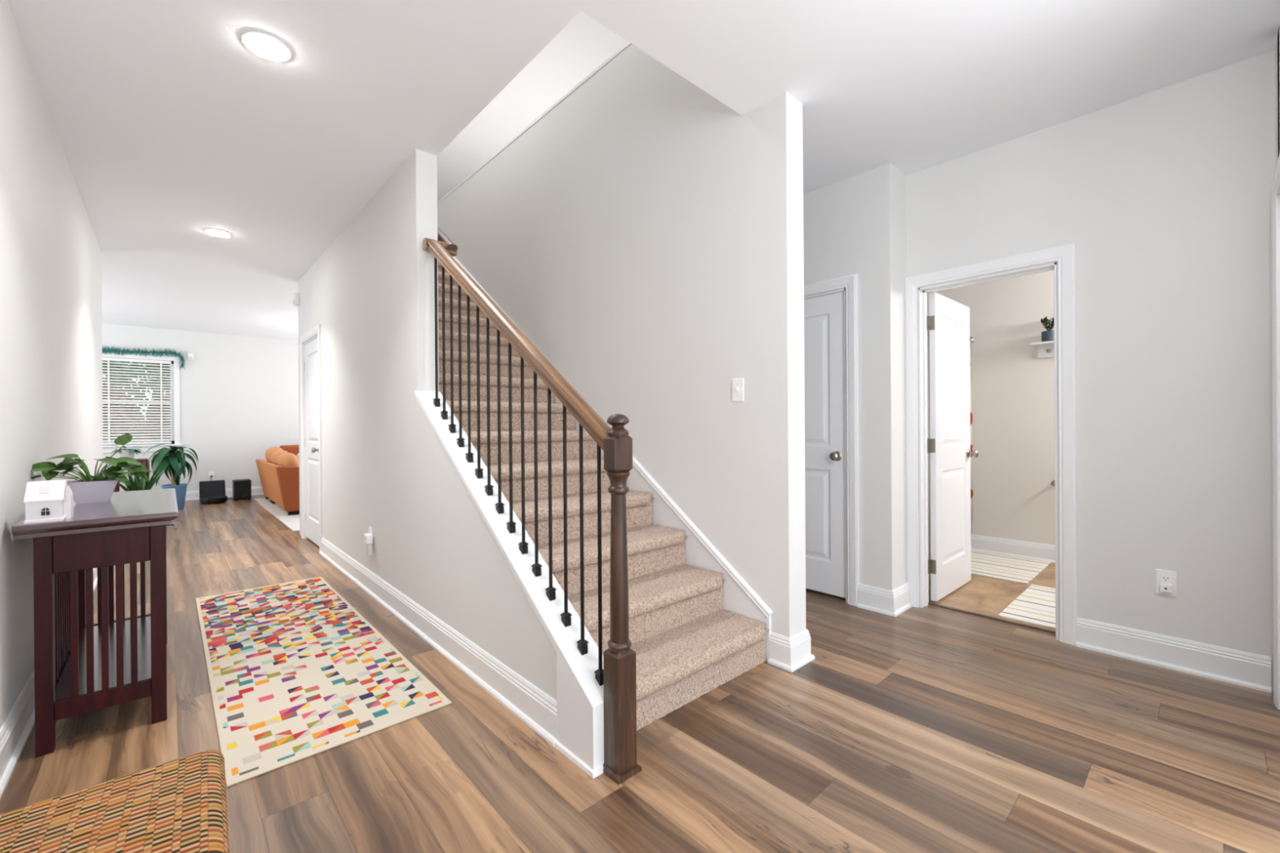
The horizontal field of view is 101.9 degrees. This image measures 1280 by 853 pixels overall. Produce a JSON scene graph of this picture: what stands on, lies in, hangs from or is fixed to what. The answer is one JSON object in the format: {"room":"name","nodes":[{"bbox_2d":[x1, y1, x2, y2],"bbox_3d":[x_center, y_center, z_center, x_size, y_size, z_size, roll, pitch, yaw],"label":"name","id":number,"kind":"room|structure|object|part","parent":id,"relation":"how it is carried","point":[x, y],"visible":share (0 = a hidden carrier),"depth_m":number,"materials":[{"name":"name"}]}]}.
{"room":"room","nodes":[
{"label":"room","id":0,"kind":"room"},
{"bbox_2d":[0,0,102,728],"bbox_3d":[-2.638,-0.192,0.203,2.775,2.740,9.450,-1,0,-42],"label":"wall","id":1,"kind":"structure","parent":0,"point":[51,396],"depth_m":2.22,"materials":[{"name":"paint"}]},
{"bbox_2d":[0,568,97,799],"bbox_3d":[-1.642,1.096,1.205,0.030,0.146,9.300,-1,0,-42],"label":"baseboard","id":2,"kind":"structure","parent":1,"relation":"attached to","point":[17,726],"depth_m":1.88,"materials":[{"name":"paint"}]},
{"bbox_2d":[102,323,298,491],"bbox_3d":[-6.819,-0.182,8.973,8.400,2.740,0.150,-1,0,-42],"label":"wall","id":3,"kind":"structure","parent":0,"point":[239,394],"depth_m":8.75,"materials":[{"name":"paint"}]},
{"bbox_2d":[102,352,182,453],"bbox_3d":[-8.093,-0.355,7.746,1.885,1.500,0.150,-1,0,-42],"label":"window","id":4,"kind":"structure","parent":3,"relation":"in","point":[175,366],"depth_m":8.12,"materials":[{"name":"paint"}]},
{"bbox_3d":[-8.125,-0.380,7.781,1.615,1.230,0.004,-1,0,-42],"label":"pane","id":5,"kind":"part","parent":4,"relation":"part of","materials":[{"name":"clear glass"}]},
{"bbox_2d":[102,356,171,444],"bbox_3d":[-7.773,-0.385,8.007,0.820,1.309,0.054,-1,0,-42],"label":"window blind","id":6,"kind":"object","parent":4,"relation":"attached to","point":[108,417],"visible":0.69,"depth_m":8.02,"materials":[{"name":"white plastic"}]},
{"bbox_3d":[-7.769,0.260,8.009,0.814,0.020,0.043,-1,0,-42],"label":"rail","id":7,"kind":"part","parent":6,"relation":"part of","materials":[{"name":"white plastic"}]},
{"bbox_3d":[-8.065,0.340,7.722,1.885,0.110,0.080,-1,0,-42],"label":"sill","id":8,"kind":"part","parent":4,"relation":"part of","materials":[{"name":"paint"}]},
{"bbox_2d":[102,346,186,370],"bbox_3d":[-7.726,-1.065,7.953,1.169,0.341,0.130,-1,0,-42],"label":"tinsel garland","id":9,"kind":"object","parent":4,"relation":"hanging from","point":[104,350],"visible":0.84,"depth_m":8.03},
{"bbox_3d":[-7.732,-1.056,7.963,1.100,0.225,0.012,-1,0,-42],"label":"cord","id":10,"kind":"part","parent":9,"relation":"part of","materials":[{"name":"green plastic"}]},
{"bbox_2d":[187,352,193,359],"bbox_3d":[-7.291,-1.137,8.424,0.075,0.110,0.033,-1,0,-42],"label":"wall sensor","id":11,"kind":"object","parent":3,"relation":"attached to","point":[190,356],"visible":1,"depth_m":8.41,"materials":[{"name":"white plastic"}]},
{"bbox_2d":[208,471,213,479],"bbox_3d":[-7.102,0.806,8.604,0.072,0.118,0.008,-1,0,-42],"label":"wall outlet","id":12,"kind":"object","parent":3,"relation":"attached to","point":[210,473],"visible":1,"depth_m":8.60,"materials":[{"name":"white plastic"}]},
{"bbox_2d":[185,486,263,500],"bbox_3d":[-6.749,1.115,8.909,8.100,0.146,0.030,-1,0,-42],"label":"baseboard","id":13,"kind":"structure","parent":3,"relation":"attached to","point":[192,495],"depth_m":8.74,"materials":[{"name":"paint"}]},
{"bbox_2d":[297,148,439,604],"bbox_3d":[-0.950,-0.366,5.686,4.145,3.040,3.615,-1,0,-42],"label":"wall","id":14,"kind":"structure","parent":0,"point":[371,293],"depth_m":3.50,"materials":[{"name":"paint"}]},
{"bbox_2d":[293,293,299,306],"bbox_3d":[-3.691,-1.361,5.574,0.045,0.130,0.085,-1,0,-42],"label":"sensor","id":15,"kind":"object","parent":14,"relation":"attached to","point":[296,296],"visible":1,"depth_m":5.55,"materials":[{"name":"white plastic"}]},
{"bbox_2d":[299,324,322,551],"bbox_3d":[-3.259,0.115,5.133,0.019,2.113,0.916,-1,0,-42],"label":"trim","id":16,"kind":"structure","parent":14,"relation":"attached to","point":[315,331],"depth_m":4.99,"materials":[{"name":"paint"}]},
{"bbox_2d":[304,337,319,546],"bbox_3d":[-3.259,0.148,5.140,0.102,2.000,0.758,-1,0,-42],"label":"door","id":17,"kind":"structure","parent":14,"relation":"in","point":[311,440],"depth_m":5.18,"materials":[{"name":"paint"}]},
{"bbox_3d":[-3.057,0.222,4.894,0.067,0.062,0.062,-1,0,-42],"label":"knob","id":18,"kind":"part","parent":17,"relation":"part of","materials":[{"name":"silver metal"}]},
{"bbox_2d":[364,533,373,555],"bbox_3d":[-1.883,0.818,3.600,0.043,0.145,0.075,-1,0,-42],"label":"plug","id":19,"kind":"object","parent":14,"relation":"attached to","point":[368,537],"visible":1,"depth_m":3.58,"materials":[{"name":"white plastic"}]},
{"bbox_2d":[368,526,372,534],"bbox_3d":[-1.897,0.765,3.652,0.008,0.118,0.072,-1,0,-42],"label":"wall outlet","id":20,"kind":"object","parent":14,"relation":"attached to","point":[370,529],"visible":0.33,"depth_m":3.64,"materials":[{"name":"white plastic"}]},
{"bbox_2d":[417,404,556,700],"bbox_3d":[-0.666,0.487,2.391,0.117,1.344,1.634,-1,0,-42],"label":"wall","id":21,"kind":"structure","parent":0,"point":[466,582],"depth_m":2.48,"materials":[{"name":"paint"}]},
{"bbox_2d":[319,537,556,746],"bbox_3d":[-1.622,1.091,3.337,0.030,0.146,3.927,-1,0,-42],"label":"baseboard","id":22,"kind":"structure","parent":21,"relation":"attached to","point":[531,705],"depth_m":2.48,"materials":[{"name":"paint"}]},
{"bbox_2d":[414,391,604,769],"bbox_3d":[-0.662,0.477,2.381,0.144,1.364,1.654,-1,0,-42],"label":"trim","id":23,"kind":"structure","parent":21,"relation":"attached to","point":[581,668],"depth_m":2.10,"materials":[{"name":"paint"}]},
{"bbox_2d":[416,399,604,778],"bbox_3d":[-0.668,0.489,2.380,0.154,1.340,1.685,-1,0,-42],"label":"trim","id":24,"kind":"structure","parent":21,"relation":"attached to","point":[572,710],"depth_m":1.82,"materials":[{"name":"paint"}]},
{"bbox_2d":[436,10,627,201],"bbox_3d":[-1.749,-4.290,5.593,6.200,0.100,9.700,-1,0,-42],"label":"ceiling","id":25,"kind":"structure","parent":0,"point":[584,44],"depth_m":6.64,"materials":[{"name":"paint"}]},
{"bbox_2d":[437,43,805,637],"bbox_3d":[-0.989,-0.628,4.430,0.150,3.570,5.180,-1,0,-42],"label":"wall","id":26,"kind":"structure","parent":0,"point":[644,234],"depth_m":3.00,"materials":[{"name":"paint"}]},
{"bbox_2d":[437,41,631,204],"bbox_3d":[-0.880,-2.424,4.301,0.168,0.022,5.530,-1,0,-42],"label":"trim","id":27,"kind":"structure","parent":26,"relation":"on","point":[628,43],"depth_m":4.01,"materials":[{"name":"paint"}]},
{"bbox_2d":[452,256,773,661],"bbox_3d":[-0.704,-0.365,3.991,0.022,3.043,3.970,-1,0,-42],"label":"trim","id":28,"kind":"structure","parent":26,"relation":"attached to","point":[739,597],"depth_m":2.87,"materials":[{"name":"paint"}]},
{"bbox_2d":[732,377,743,401],"bbox_3d":[0.501,-0.188,2.673,0.018,0.118,0.072,-1,0,-42],"label":"light switch","id":29,"kind":"object","parent":26,"relation":"attached to","point":[737,384],"visible":1,"depth_m":2.67,"materials":[{"name":"white plastic"}]},
{"bbox_2d":[767,628,814,672],"bbox_3d":[-0.210,1.081,3.591,0.210,0.146,2.960,-1,0,-42],"label":"baseboard","id":30,"kind":"structure","parent":26,"relation":"attached to","point":[790,654],"depth_m":2.49,"materials":[{"name":"paint"}]},
{"bbox_2d":[0,494,1279,852],"bbox_3d":[-1.965,1.213,3.953,8.800,0.104,14.100,-1,0,-42],"label":"floor","id":31,"kind":"structure","parent":0,"point":[929,729],"depth_m":1.83,"materials":[{"name":"brown wood"}]},
{"bbox_2d":[11,488,177,756],"bbox_3d":[-2.359,0.756,2.328,0.426,0.830,1.120,-1,0,-42],"label":"console table","id":32,"kind":"object","parent":31,"relation":"on","point":[82,665],"visible":0.97,"depth_m":1.99,"materials":[{"name":"brown wood"}]},
{"bbox_3d":[-2.139,0.780,1.866,0.044,0.782,0.045,-1,0,-42],"label":"leg","id":33,"kind":"part","parent":32,"relation":"part of","materials":[{"name":"brown wood"}]},
{"bbox_2d":[23,480,73,524],"bbox_3d":[-2.158,0.270,1.899,0.106,0.143,0.155,-1,0,-42],"label":"house","id":34,"kind":"object","parent":32,"relation":"on","point":[46,501],"visible":1,"depth_m":1.86,"materials":[{"name":"ceramic"}]},
{"bbox_3d":[-2.472,1.039,2.228,0.020,0.053,0.940,-1,0,-42],"label":"rail","id":35,"kind":"part","parent":32,"relation":"part of","materials":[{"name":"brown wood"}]},
{"bbox_3d":[-2.803,0.783,2.594,0.044,0.782,0.045,-1,0,-42],"label":"leg","id":36,"kind":"part","parent":32,"relation":"part of","materials":[{"name":"brown wood"}]},
{"bbox_2d":[30,433,153,504],"bbox_3d":[-2.500,0.188,2.361,0.428,0.308,0.370,-1,0,-42],"label":"potted plant","id":37,"kind":"object","parent":32,"relation":"on","point":[86,490],"visible":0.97,"depth_m":2.33,"materials":[{"name":"green plant"}]},
{"bbox_3d":[-2.529,0.233,2.282,0.006,0.044,0.128,0,0,29],"label":"stem","id":38,"kind":"part","parent":37,"relation":"part of","materials":[{"name":"green plant"}]},
{"bbox_3d":[-2.571,0.236,2.350,0.123,0.038,0.006,0,0,-8],"label":"stem","id":39,"kind":"part","parent":37,"relation":"part of","materials":[{"name":"green plant"}]},
{"bbox_3d":[-2.503,0.221,2.277,0.006,0.067,0.123,0,0,12],"label":"stem","id":40,"kind":"part","parent":37,"relation":"part of","materials":[{"name":"green plant"}]},
{"bbox_3d":[-2.505,0.215,2.296,0.086,0.078,0.053,-1,0,-42],"label":"stem","id":41,"kind":"part","parent":37,"relation":"part of","materials":[{"name":"green plant"}]},
{"bbox_3d":[-2.483,0.220,2.307,0.053,0.068,0.064,-1,0,-42],"label":"stem","id":42,"kind":"part","parent":37,"relation":"part of","materials":[{"name":"green plant"}]},
{"bbox_3d":[-2.465,0.202,2.307,0.035,0.103,0.080,-1,0,-42],"label":"stem","id":43,"kind":"part","parent":37,"relation":"part of","materials":[{"name":"green plant"}]},
{"bbox_3d":[-2.485,0.293,2.361,0.160,0.098,0.160,-1,0,-42],"label":"planter","id":44,"kind":"part","parent":37,"relation":"part of","materials":[{"name":"white ceramic"}]},
{"bbox_3d":[-2.454,0.200,2.343,0.056,0.107,0.006,0,0,30],"label":"stem","id":45,"kind":"part","parent":37,"relation":"part of","materials":[{"name":"green plant"}]},
{"bbox_3d":[-2.484,0.199,2.391,0.034,0.109,0.034,-1,0,-42],"label":"stem","id":46,"kind":"part","parent":37,"relation":"part of","materials":[{"name":"green plant"}]},
{"bbox_3d":[-2.431,0.207,2.361,0.061,0.093,0.056,-1,0,-42],"label":"stem","id":47,"kind":"part","parent":37,"relation":"part of","materials":[{"name":"green plant"}]},
{"bbox_3d":[-2.431,0.169,2.387,0.089,0.167,0.006,0,0,-26],"label":"stem","id":48,"kind":"part","parent":37,"relation":"part of","materials":[{"name":"green plant"}]},
{"bbox_3d":[-2.031,0.459,1.967,0.256,0.142,0.022,-1,0,-42],"label":"rail","id":49,"kind":"part","parent":32,"relation":"part of","materials":[{"name":"brown wood"}]},
{"bbox_3d":[-2.027,1.030,1.968,0.256,0.065,0.022,-1,0,-42],"label":"rail","id":50,"kind":"part","parent":32,"relation":"part of","materials":[{"name":"brown wood"}]},
{"bbox_2d":[54,615,151,701],"bbox_3d":[-2.353,1.012,2.339,0.305,0.018,0.966,-1,0,-42],"label":"shelf","id":51,"kind":"object","parent":32,"relation":"attached to","point":[63,680],"depth_m":2.24,"materials":[{"name":"brown wood"}]},
{"bbox_3d":[-2.692,1.034,2.698,0.256,0.065,0.022,-1,0,-42],"label":"rail","id":52,"kind":"part","parent":32,"relation":"part of","materials":[{"name":"brown wood"}]},
{"bbox_3d":[-1.917,0.778,2.068,0.045,0.782,0.045,-1,0,-42],"label":"leg","id":53,"kind":"part","parent":32,"relation":"part of","materials":[{"name":"brown wood"}]},
{"bbox_3d":[-2.580,0.781,2.797,0.045,0.782,0.045,-1,0,-42],"label":"leg","id":54,"kind":"part","parent":32,"relation":"part of","materials":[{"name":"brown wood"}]},
{"bbox_3d":[-2.062,0.445,2.286,0.038,0.030,0.090,-1,0,-42],"label":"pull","id":55,"kind":"part","parent":32,"relation":"part of","materials":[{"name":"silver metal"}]},
{"bbox_2d":[0,749,229,852],"bbox_3d":[-0.816,0.932,0.646,0.490,0.465,0.980,-1,0,-40],"label":"ottoman","id":56,"kind":"object","parent":31,"relation":"on","point":[180,805],"visible":1,"depth_m":0.94,"materials":[{"name":"fabric"}]},
{"bbox_2d":[113,457,149,492],"bbox_3d":[-7.501,0.838,7.665,0.380,0.715,0.348,-1,0,-42],"label":"plant stand","id":57,"kind":"object","parent":31,"relation":"on","point":[144,460],"visible":0.27,"depth_m":7.64,"materials":[{"name":"brown wood"}]},
{"bbox_3d":[-7.523,0.851,7.455,0.065,0.690,0.068,-1,0,-42],"label":"leg","id":58,"kind":"part","parent":57,"relation":"part of","materials":[{"name":"brown wood"}]},
{"bbox_2d":[111,445,142,458],"bbox_3d":[-7.531,0.377,7.611,0.355,0.209,0.372,-1,0,-42],"label":"trailing plant","id":59,"kind":"object","parent":57,"relation":"on","point":[124,451],"visible":0.91,"depth_m":7.57,"materials":[{"name":"teal plant"}]},
{"bbox_3d":[-7.540,0.396,7.632,0.200,0.170,0.200,-1,0,-42],"label":"pot","id":60,"kind":"part","parent":59,"relation":"part of","materials":[{"name":"white ceramic"}]},
{"bbox_3d":[-7.290,0.849,7.667,0.065,0.690,0.068,-1,0,-42],"label":"leg","id":61,"kind":"part","parent":57,"relation":"part of","materials":[{"name":"brown wood"}]},
{"bbox_2d":[116,462,165,491],"bbox_3d":[-6.391,0.815,6.625,0.554,0.750,0.400,-1,0,-42],"label":"leaf plant","id":62,"kind":"object","parent":31,"relation":"on","point":[138,484],"visible":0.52,"depth_m":6.64,"materials":[{"name":"plant"}]},
{"bbox_2d":[142,444,198,510],"bbox_3d":[-6.665,0.717,7.394,0.594,0.946,0.719,-1,0,-42],"label":"plant","id":63,"kind":"object","parent":31,"relation":"on","point":[175,463],"visible":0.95,"depth_m":7.34,"materials":[{"name":"teal plant"}]},
{"bbox_3d":[-6.638,1.009,7.408,0.284,0.362,0.284,-1,0,-42],"label":"pot","id":64,"kind":"part","parent":63,"relation":"part of","materials":[{"name":"blue ceramic"}]},
{"bbox_2d":[200,495,227,502],"bbox_3d":[-6.602,1.129,8.050,0.328,0.096,0.328,-1,0,-42],"label":"robot vacuum","id":65,"kind":"object","parent":31,"relation":"on","point":[215,499],"visible":1,"depth_m":7.96,"materials":[{"name":"black plastic"}]},
{"bbox_2d":[199,480,232,503],"bbox_3d":[-6.731,1.029,8.306,0.475,0.320,0.454,-1,0,-42],"label":"station","id":66,"kind":"object","parent":31,"relation":"on","point":[217,487],"visible":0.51,"depth_m":8.25,"materials":[{"name":"grey plastic"}]},
{"bbox_2d":[232,479,251,500],"bbox_3d":[-6.498,1.030,8.477,0.220,0.315,0.308,-1,0,-42],"label":"subwoofer","id":67,"kind":"object","parent":31,"relation":"on","point":[242,488],"visible":1,"depth_m":8.38,"materials":[{"name":"black plastic"}]},
{"bbox_2d":[253,497,299,531],"bbox_3d":[-3.822,1.163,8.247,3.365,0.012,3.550,-1,0,-42],"label":"area rug","id":68,"kind":"object","parent":31,"relation":"on","point":[292,522],"visible":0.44,"depth_m":6.87,"materials":[{"name":"white fabric"}]},
{"bbox_2d":[255,458,299,515],"bbox_3d":[-5.078,0.840,7.849,0.953,0.654,2.250,-1,0,-42],"label":"sofa","id":69,"kind":"object","parent":68,"relation":"on","point":[280,484],"visible":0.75,"depth_m":6.85,"materials":[{"name":"orange leather"}]},
{"bbox_3d":[-5.879,0.818,8.155,0.180,0.601,0.720,-1,0,-42],"label":"panel","id":70,"kind":"part","parent":69,"relation":"part of","materials":[{"name":"orange fabric"}]},
{"bbox_3d":[-5.125,0.815,7.326,0.180,0.601,1.500,-1,0,-42],"label":"panel","id":71,"kind":"part","parent":69,"relation":"part of","materials":[{"name":"orange fabric"}]},
{"bbox_2d":[265,446,283,463],"bbox_3d":[-5.686,0.482,8.115,0.260,0.332,0.640,-1,0,-42],"label":"cushion","id":72,"kind":"object","parent":69,"relation":"on","point":[269,451],"visible":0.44,"depth_m":7.94,"materials":[{"name":"orange fabric"}]},
{"bbox_2d":[271,449,288,465],"bbox_3d":[-5.279,0.505,7.660,0.248,0.312,0.540,-1,0,-42],"label":"cushion","id":73,"kind":"object","parent":69,"relation":"on","point":[274,456],"visible":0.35,"depth_m":7.51,"materials":[{"name":"orange fabric"}]},
{"bbox_3d":[-4.400,0.816,7.067,0.903,0.589,0.180,-1,0,-42],"label":"arm","id":74,"kind":"part","parent":69,"relation":"part of"},
{"bbox_2d":[277,453,299,466],"bbox_3d":[-4.889,0.523,7.231,0.248,0.312,0.600,-1,0,-42],"label":"cushion","id":75,"kind":"object","parent":69,"relation":"on","point":[286,459],"visible":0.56,"depth_m":7.04,"materials":[{"name":"orange fabric"}]},
{"bbox_2d":[279,444,298,455],"bbox_3d":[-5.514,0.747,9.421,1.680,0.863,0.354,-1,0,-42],"label":"loveseat","id":76,"kind":"object","parent":31,"relation":"on","point":[294,449],"visible":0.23,"depth_m":8.83,"materials":[{"name":"orange leather"}]},
{"bbox_2d":[195,576,451,786],"bbox_3d":[-1.901,1.163,2.849,0.740,0.008,2.500,-1,0,-42],"label":"runner rug","id":77,"kind":"object","parent":31,"relation":"on","point":[295,673],"visible":1,"depth_m":2.39,"materials":[{"name":"multicoloured fabric"}]},
{"bbox_2d":[422,226,642,785],"bbox_3d":[-1.216,-0.605,3.080,0.181,3.534,3.614,-1,0,-40],"label":"stair railing","id":78,"kind":"object","parent":31,"relation":"on","point":[617,677],"visible":0.99,"depth_m":1.91,"materials":[{"name":"brown wood"}]},
{"bbox_3d":[-1.743,-1.684,3.728,0.062,1.370,1.951,-1,0,-42],"label":"handrail","id":79,"kind":"part","parent":78,"relation":"part of","materials":[{"name":"brown wood"}]},
{"bbox_3d":[-0.627,-0.478,2.342,0.062,1.146,1.625,-1,0,-42],"label":"handrail","id":80,"kind":"part","parent":78,"relation":"part of","materials":[{"name":"brown wood"}]},
{"bbox_3d":[-0.067,0.948,1.748,0.078,0.407,0.078,-1,0,-42],"label":"newel post","id":81,"kind":"part","parent":78,"relation":"part of","materials":[{"name":"brown wood"}]},
{"bbox_2d":[437,260,768,730],"bbox_3d":[-1.088,-0.251,3.672,0.982,2.822,4.035,-1,0,-42],"label":"staircase","id":82,"kind":"structure","parent":31,"relation":"on","point":[686,645],"depth_m":2.69,"materials":[{"name":"carpet"}]},
{"bbox_2d":[970,549,1051,583],"bbox_3d":[2.858,1.122,4.244,0.845,0.010,0.665,-1,0,-42],"label":"bath mat","id":83,"kind":"object","parent":31,"relation":"on","point":[992,565],"visible":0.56,"depth_m":4.15,"materials":[{"name":"white fabric"}]},
{"bbox_2d":[998,584,1055,628],"bbox_3d":[2.742,1.125,3.086,0.865,0.010,0.838,-1,0,-42],"label":"bath mat","id":84,"kind":"object","parent":31,"relation":"on","point":[1036,605],"visible":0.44,"depth_m":3.21,"materials":[{"name":"white fabric"}]},
{"bbox_2d":[7,0,1279,340],"bbox_3d":[-1.986,-1.725,3.947,8.800,0.300,14.100,-1,0,-42],"label":"ceiling","id":85,"kind":"structure","parent":0,"point":[170,130],"depth_m":2.40,"materials":[{"name":"paint"}]},
{"bbox_2d":[204,228,231,236],"bbox_3d":[-3.403,-1.554,4.184,0.168,0.021,0.168,-1,0,-42],"label":"recessed light","id":86,"kind":"object","parent":85,"relation":"in","point":[218,233],"visible":1,"depth_m":4.15,"materials":[{"name":"white plastic"}]},
{"bbox_2d":[241,31,291,62],"bbox_3d":[-1.543,-1.562,2.147,0.168,0.021,0.168,-1,0,-42],"label":"recessed light","id":87,"kind":"object","parent":85,"relation":"in","point":[264,46],"visible":1,"depth_m":2.13,"materials":[{"name":"white plastic"}]},
{"bbox_2d":[803,163,906,590],"bbox_3d":[0.278,-0.221,4.112,1.290,2.740,3.095,-1,0,-42],"label":"wall","id":88,"kind":"structure","parent":0,"point":[856,224],"depth_m":3.25,"materials":[{"name":"paint"}]},
{"bbox_2d":[804,291,845,598],"bbox_3d":[1.096,0.120,3.625,0.102,2.000,0.701,-1,0,-42],"label":"door","id":89,"kind":"structure","parent":88,"relation":"in","point":[824,315],"depth_m":3.49,"materials":[{"name":"paint"}]},
{"bbox_3d":[1.278,0.195,3.400,0.067,0.062,0.062,-1,0,-42],"label":"knob","id":90,"kind":"part","parent":89,"relation":"part of","materials":[{"name":"silver metal"}]},
{"bbox_2d":[804,273,858,606],"bbox_3d":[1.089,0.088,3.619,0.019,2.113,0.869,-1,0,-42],"label":"trim","id":91,"kind":"structure","parent":88,"relation":"attached to","point":[849,282],"depth_m":3.32,"materials":[{"name":"paint"}]},
{"bbox_2d":[857,582,912,617],"bbox_3d":[1.548,1.069,3.288,0.262,0.146,0.234,-1,0,-42],"label":"baseboard","id":92,"kind":"structure","parent":88,"relation":"attached to","point":[894,602],"depth_m":3.21,"materials":[{"name":"paint"}]},
{"bbox_2d":[926,270,1055,545],"bbox_3d":[2.918,-0.238,3.604,1.930,2.740,3.800,-1,0,-42],"label":"wall","id":93,"kind":"structure","parent":0,"point":[1013,388],"depth_m":4.50,"materials":[{"name":"paint"}]},
{"bbox_2d":[970,533,1055,563],"bbox_3d":[3.533,1.053,4.159,0.030,0.146,3.500,-1,0,-42],"label":"baseboard","id":94,"kind":"structure","parent":93,"relation":"attached to","point":[1044,552],"depth_m":4.49,"materials":[{"name":"paint"}]},
{"bbox_2d":[1029,340,1053,358],"bbox_3d":[3.455,-0.632,4.146,0.140,0.118,0.535,-1,0,-42],"label":"wall shelf","id":95,"kind":"object","parent":93,"relation":"attached to","point":[1045,349],"visible":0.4,"depth_m":4.30,"materials":[{"name":"paint"}]},
{"bbox_2d":[1040,316,1053,342],"bbox_3d":[3.349,-0.792,4.247,0.113,0.202,0.118,0,0,16],"label":"succulent plant","id":96,"kind":"object","parent":95,"relation":"on","point":[1047,335],"visible":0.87,"depth_m":4.23,"materials":[{"name":"green plant"}]},
{"bbox_3d":[3.352,-0.735,4.251,0.106,0.088,0.106,-1,0,-42],"label":"pot","id":97,"kind":"part","parent":96,"relation":"part of","materials":[{"name":"stone"}]},
{"bbox_3d":[2.392,-0.781,4.176,1.670,0.068,0.068,-1,0,-42],"label":"curtain rod","id":98,"kind":"object","parent":93,"relation":"attached to","visible":0},
{"bbox_2d":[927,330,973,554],"bbox_3d":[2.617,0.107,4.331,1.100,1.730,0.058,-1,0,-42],"label":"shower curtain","id":99,"kind":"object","parent":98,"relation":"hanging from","point":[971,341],"visible":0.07,"depth_m":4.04,"materials":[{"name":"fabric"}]},
{"bbox_2d":[969,340,973,520],"bbox_3d":[2.617,0.037,4.316,0.980,1.590,0.036,-1,0,-42],"label":"door edge","id":100,"kind":"object","parent":99,"relation":"hanging from","point":[971,342],"depth_m":4.58,"materials":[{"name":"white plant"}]},
{"bbox_2d":[906,49,1275,691],"bbox_3d":[2.294,-0.232,2.766,0.120,2.740,1.620,-1,0,-42],"label":"wall","id":101,"kind":"structure","parent":0,"point":[1162,197],"depth_m":2.47,"materials":[{"name":"paint"}]},
{"bbox_2d":[926,292,978,601],"bbox_3d":[2.127,0.129,3.554,0.729,1.985,0.169,-1,0,-42],"label":"door","id":102,"kind":"structure","parent":101,"relation":"in","point":[948,321],"depth_m":3.50,"materials":[{"name":"paint"}]},
{"bbox_3d":[2.353,0.195,3.760,0.062,0.062,0.169,-1,0,-42],"label":"knob","id":103,"kind":"part","parent":102,"relation":"part of","materials":[{"name":"silver metal"}]},
{"bbox_2d":[918,262,1058,640],"bbox_3d":[2.033,0.134,3.056,0.120,2.011,0.689,-1,0,-42],"label":"trim","id":104,"kind":"structure","parent":101,"relation":"attached to","point":[922,299],"depth_m":3.27,"materials":[{"name":"paint"}]},
{"bbox_2d":[905,243,1077,645],"bbox_3d":[1.982,0.096,3.009,0.019,2.088,0.843,-1,0,-42],"label":"trim","id":105,"kind":"structure","parent":101,"relation":"attached to","point":[1064,255],"depth_m":2.74,"materials":[{"name":"paint"}]},
{"bbox_2d":[928,601,1055,633],"bbox_3d":[2.081,1.135,3.095,0.030,0.007,0.667,-1,0,-42],"label":"threshold","id":106,"kind":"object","parent":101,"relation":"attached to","point":[929,602],"depth_m":3.07,"materials":[{"name":"brown wood"}]},
{"bbox_2d":[1155,568,1177,596],"bbox_3d":[2.494,0.740,2.462,0.008,0.118,0.072,-1,0,-42],"label":"wall outlet","id":107,"kind":"object","parent":101,"relation":"attached to","point":[1164,576],"visible":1,"depth_m":2.46,"materials":[{"name":"white plastic"}]},
{"bbox_2d":[1159,582,1172,593],"bbox_3d":[2.482,0.762,2.451,0.023,0.040,0.042,-1,0,-42],"label":"plug","id":108,"kind":"object","parent":107,"relation":"attached to","point":[1166,588],"visible":1,"depth_m":2.44,"materials":[{"name":"white plastic"}]},
{"bbox_2d":[1160,574,1171,582],"bbox_3d":[2.491,0.721,2.460,0.002,0.029,0.034,-1,0,-42],"label":"socket","id":109,"kind":"object","parent":107,"relation":"attached to","point":[1164,578],"depth_m":2.46,"materials":[{"name":"white plastic"}]},
{"bbox_2d":[1075,617,1271,693],"bbox_3d":[2.483,1.064,2.460,0.030,0.146,0.645,-1,0,-42],"label":"baseboard","id":110,"kind":"structure","parent":101,"relation":"attached to","point":[1236,667],"depth_m":2.42,"materials":[{"name":"paint"}]},
{"bbox_2d":[1275,23,1279,168],"bbox_3d":[2.367,-0.230,1.817,1.290,2.740,0.120,-1,0,-42],"label":"wall","id":111,"kind":"structure","parent":0,"point":[1277,43],"depth_m":2.13,"materials":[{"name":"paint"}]},
{"bbox_2d":[1271,153,1279,709],"bbox_3d":[2.275,0.071,1.826,0.922,2.138,0.019,-1,0,-42],"label":"trim","id":112,"kind":"structure","parent":111,"relation":"attached to","point":[1275,186],"depth_m":2.09,"materials":[{"name":"paint"}]}
]}

